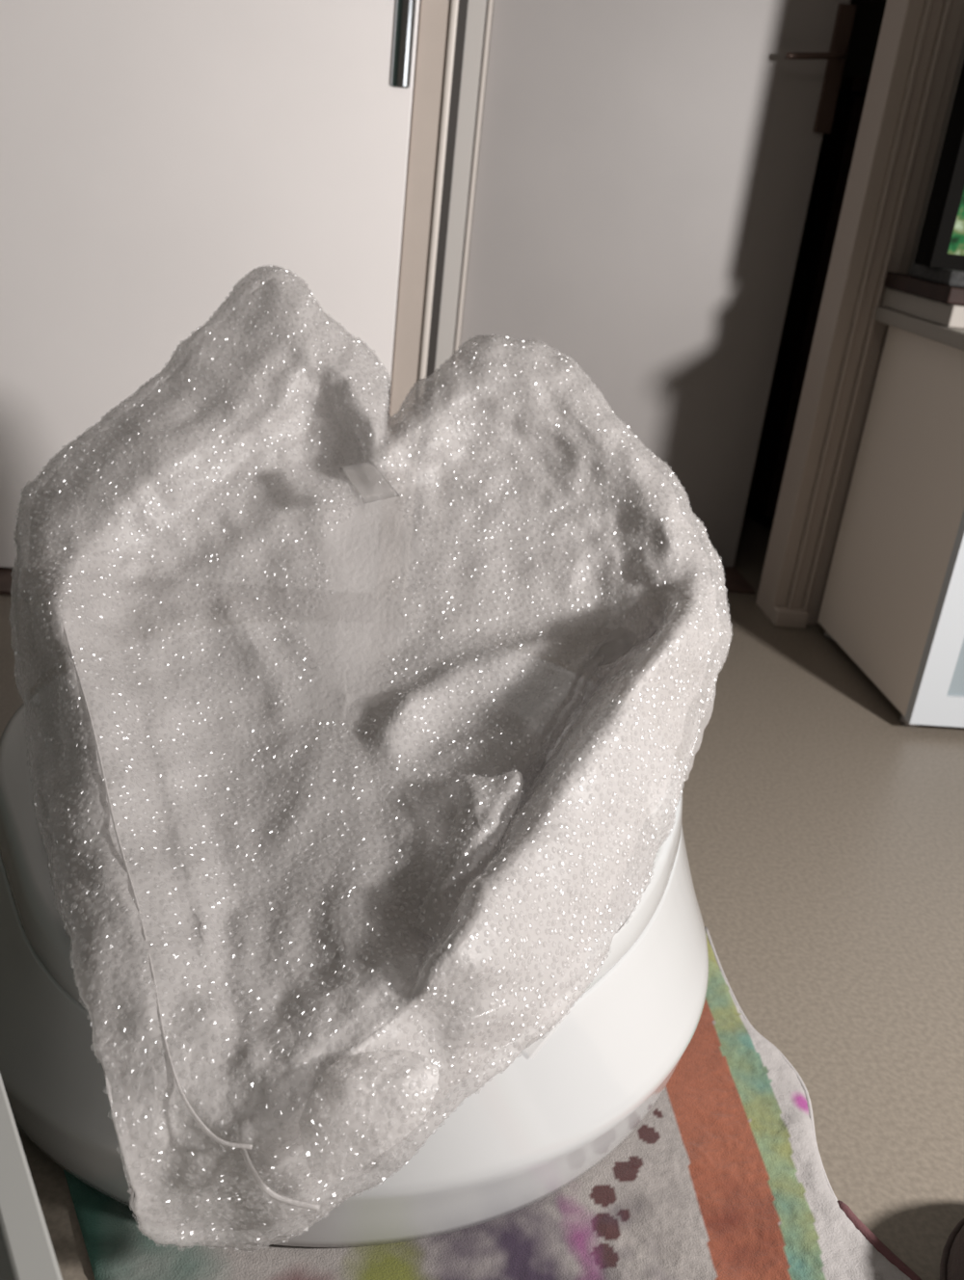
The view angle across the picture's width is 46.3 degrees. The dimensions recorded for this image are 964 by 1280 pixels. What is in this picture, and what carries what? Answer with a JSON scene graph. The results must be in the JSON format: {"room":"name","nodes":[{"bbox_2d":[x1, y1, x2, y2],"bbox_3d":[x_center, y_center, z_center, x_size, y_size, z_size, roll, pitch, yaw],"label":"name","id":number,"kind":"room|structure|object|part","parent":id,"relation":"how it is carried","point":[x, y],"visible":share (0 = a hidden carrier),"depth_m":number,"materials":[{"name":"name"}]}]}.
{"room":"living room","nodes":[
{"label":"living room","id":0,"kind":"room"},
{"bbox_2d":[0,403,963,1279],"bbox_3d":[0.269,0.330,1.423,4.300,0.050,5.700,4,23,-6],"label":"floor","id":1,"kind":"structure","parent":0,"point":[823,831],"depth_m":1.42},
{"bbox_2d":[0,566,13,594],"bbox_3d":[-0.651,-0.113,2.138,0.896,0.008,0.220,4,23,-6],"label":"trim","id":2,"kind":"structure","parent":1,"relation":"on","point":[6,573],"depth_m":2.06,"materials":[{"name":"brown wood"}]},
{"bbox_2d":[0,1073,62,1279],"bbox_3d":[-0.398,0.449,0.506,0.400,0.300,0.500,-8,27,-32],"label":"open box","id":3,"kind":"object","parent":1,"relation":"on","point":[26,1248],"visible":1,"depth_m":0.56,"materials":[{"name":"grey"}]},
{"bbox_2d":[63,927,921,1279],"bbox_3d":[-0.097,0.434,0.994,0.930,0.018,0.830,4,23,-6],"label":"rug","id":4,"kind":"object","parent":1,"relation":"on","point":[724,1177],"visible":0.24,"depth_m":0.94,"materials":[{"name":"multicoloured fabric"}]},
{"bbox_2d":[0,702,708,1247],"bbox_3d":[-0.137,0.217,1.161,0.758,0.251,0.764,4,23,-6],"label":"round stool","id":5,"kind":"object","parent":4,"relation":"on","point":[574,1094],"visible":0.23,"depth_m":0.89,"materials":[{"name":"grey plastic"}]},
{"bbox_3d":[-0.129,0.131,1.124,0.704,0.062,0.764,4,23,-6],"label":"lid","id":6,"kind":"part","parent":5,"relation":"part of","materials":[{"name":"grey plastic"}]},
{"bbox_2d":[9,266,731,1251],"bbox_3d":[-0.098,0.039,0.977,0.718,0.603,0.772,4,23,-6],"label":"blanket","id":7,"kind":"object","parent":5,"relation":"on","point":[362,739],"visible":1,"depth_m":0.98,"materials":[{"name":"grey fabric"}]},
{"bbox_2d":[817,306,963,727],"bbox_3d":[0.997,-0.204,2.001,0.590,0.637,0.470,4,23,-6],"label":"base cabinet","id":8,"kind":"object","parent":1,"relation":"on","point":[893,600],"visible":1,"depth_m":1.93,"materials":[{"name":"beige wood"}]},
{"bbox_3d":[1.030,-0.485,1.882,0.590,0.025,0.470,4,23,-6],"label":"panel","id":9,"kind":"part","parent":8,"relation":"part of","materials":[{"name":"grey wood"}]},
{"bbox_2d":[881,287,963,328],"bbox_3d":[1.017,-0.552,1.960,0.558,0.034,0.268,4,23,-6],"label":"board","id":10,"kind":"object","parent":8,"relation":"on","point":[949,315],"visible":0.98,"depth_m":1.89,"materials":[{"name":"grey wood"}]},
{"bbox_2d":[883,60,963,305],"bbox_3d":[1.128,-0.815,1.859,0.757,0.548,0.254,4,23,-6],"label":"television","id":11,"kind":"object","parent":10,"relation":"on","point":[936,273],"visible":1,"depth_m":1.83,"materials":[{"name":"plastic"}]},
{"bbox_3d":[1.011,-0.582,1.950,0.555,0.026,0.254,4,23,-6],"label":"board","id":12,"kind":"part","parent":11,"relation":"part of","materials":[{"name":"brown wood"}]},
{"bbox_3d":[0.878,-0.124,1.789,0.273,0.588,0.020,4,23,-6],"label":"door","id":13,"kind":"part","parent":8,"relation":"part of","materials":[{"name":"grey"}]},
{"bbox_3d":[0.878,-0.121,1.790,0.173,0.473,0.006,4,23,-6],"label":"glass pane","id":14,"kind":"part","parent":8,"relation":"part of","materials":[{"name":"grey"}]},
{"bbox_2d":[939,1217,963,1279],"bbox_3d":[0.480,0.523,0.844,0.260,0.090,0.260,4,23,-6],"label":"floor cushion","id":15,"kind":"object","parent":1,"relation":"on","point":[951,1266],"visible":1,"depth_m":0.89,"materials":[{"name":"brown fabric"}]},
{"bbox_2d":[842,0,886,78],"bbox_3d":[1.122,-1.687,3.134,2.500,2.500,0.100,4,23,-6],"label":"wall","id":16,"kind":"structure","parent":0,"point":[869,13],"depth_m":3.09,"materials":[{"name":"brown"}]},
{"bbox_2d":[906,40,963,273],"bbox_3d":[1.448,-1.153,1.963,1.245,2.500,0.095,4,23,-6],"label":"wall","id":17,"kind":"structure","parent":0,"point":[961,57],"depth_m":1.99,"materials":[{"name":"grey paint"}]},
{"bbox_2d":[721,565,755,594],"bbox_3d":[0.211,-0.171,2.515,0.762,0.008,0.215,4,23,-6],"label":"trim","id":18,"kind":"structure","parent":17,"relation":"attached to","point":[734,582],"depth_m":2.50,"materials":[{"name":"brown wood"}]},
{"bbox_2d":[770,606,808,628],"bbox_3d":[0.627,-0.046,2.301,0.067,0.035,0.030,4,23,-6],"label":"trim","id":19,"kind":"structure","parent":17,"relation":"attached to","point":[785,617],"depth_m":2.29,"materials":[{"name":"beige paint"}]},
{"bbox_2d":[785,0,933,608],"bbox_3d":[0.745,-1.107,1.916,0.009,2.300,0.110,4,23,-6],"label":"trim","id":20,"kind":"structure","parent":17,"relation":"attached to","point":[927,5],"depth_m":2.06,"materials":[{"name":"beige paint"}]},
{"bbox_2d":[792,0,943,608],"bbox_3d":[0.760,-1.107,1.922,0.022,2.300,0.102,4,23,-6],"label":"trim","id":21,"kind":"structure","parent":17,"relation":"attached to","point":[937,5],"depth_m":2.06,"materials":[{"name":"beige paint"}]},
{"bbox_2d":[800,0,963,624],"bbox_3d":[0.793,-1.104,1.924,0.026,2.300,0.106,4,23,-6],"label":"door frame","id":22,"kind":"structure","parent":17,"relation":"attached to","point":[957,6],"depth_m":2.05,"materials":[{"name":"beige paint"}]},
{"bbox_2d":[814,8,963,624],"bbox_3d":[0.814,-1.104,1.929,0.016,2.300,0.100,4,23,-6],"label":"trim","id":23,"kind":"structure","parent":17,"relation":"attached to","point":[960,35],"depth_m":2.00,"materials":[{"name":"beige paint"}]},
{"bbox_3d":[0.434,-2.215,1.546,0.785,0.450,0.400,4,23,-6],"label":"wall","id":24,"kind":"structure","parent":0,"visible":0},
{"bbox_2d":[418,0,468,380],"bbox_3d":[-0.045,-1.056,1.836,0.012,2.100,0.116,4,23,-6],"label":"trim","id":25,"kind":"structure","parent":24,"relation":"attached to","point":[454,3],"depth_m":1.90,"materials":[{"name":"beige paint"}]},
{"bbox_2d":[434,0,493,372],"bbox_3d":[-0.016,-1.173,2.120,0.044,2.100,0.068,4,23,-6],"label":"trim","id":26,"kind":"structure","parent":24,"relation":"attached to","point":[476,16],"depth_m":2.20,"materials":[{"name":"grey paint"}]},
{"bbox_2d":[458,0,856,567],"bbox_3d":[0.359,-1.120,2.152,0.692,2.042,0.099,4,23,-6],"label":"door","id":27,"kind":"structure","parent":24,"relation":"in","point":[646,169],"depth_m":2.26,"materials":[{"name":"grey paint"}]},
{"bbox_3d":[0.641,-1.109,2.143,0.132,0.026,0.047,-5,25,-25],"label":"handle","id":28,"kind":"part","parent":27,"relation":"part of","materials":[{"name":"brown metal"}]},
{"bbox_3d":[0.685,-1.107,2.192,0.036,0.225,0.007,4,23,-6],"label":"handle plate","id":29,"kind":"part","parent":27,"relation":"part of","materials":[{"name":"brown metal"}]},
{"bbox_2d":[755,0,924,620],"bbox_3d":[0.726,-1.110,1.920,0.029,2.300,0.098,4,23,-6],"label":"trim","id":30,"kind":"structure","parent":24,"relation":"attached to","point":[901,18],"depth_m":2.09,"materials":[{"name":"beige paint"}]},
{"bbox_3d":[-0.399,-2.215,1.313,0.920,0.450,0.100,4,23,-6],"label":"wall","id":31,"kind":"structure","parent":0,"visible":0},
{"bbox_2d":[0,0,419,567],"bbox_3d":[-0.510,-1.044,1.727,0.834,2.038,0.104,4,23,-6],"label":"door","id":32,"kind":"structure","parent":31,"relation":"in","point":[156,155],"depth_m":1.87,"materials":[{"name":"paint"}]},
{"bbox_3d":[-0.120,-1.004,1.785,0.033,0.233,0.011,4,23,-6],"label":"handle plate","id":33,"kind":"part","parent":32,"relation":"part of","materials":[{"name":"silver metal"}]},
{"bbox_2d":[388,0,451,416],"bbox_3d":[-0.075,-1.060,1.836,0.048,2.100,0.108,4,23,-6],"label":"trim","id":34,"kind":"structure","parent":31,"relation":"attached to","point":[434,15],"depth_m":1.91,"materials":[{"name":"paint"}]}
]}

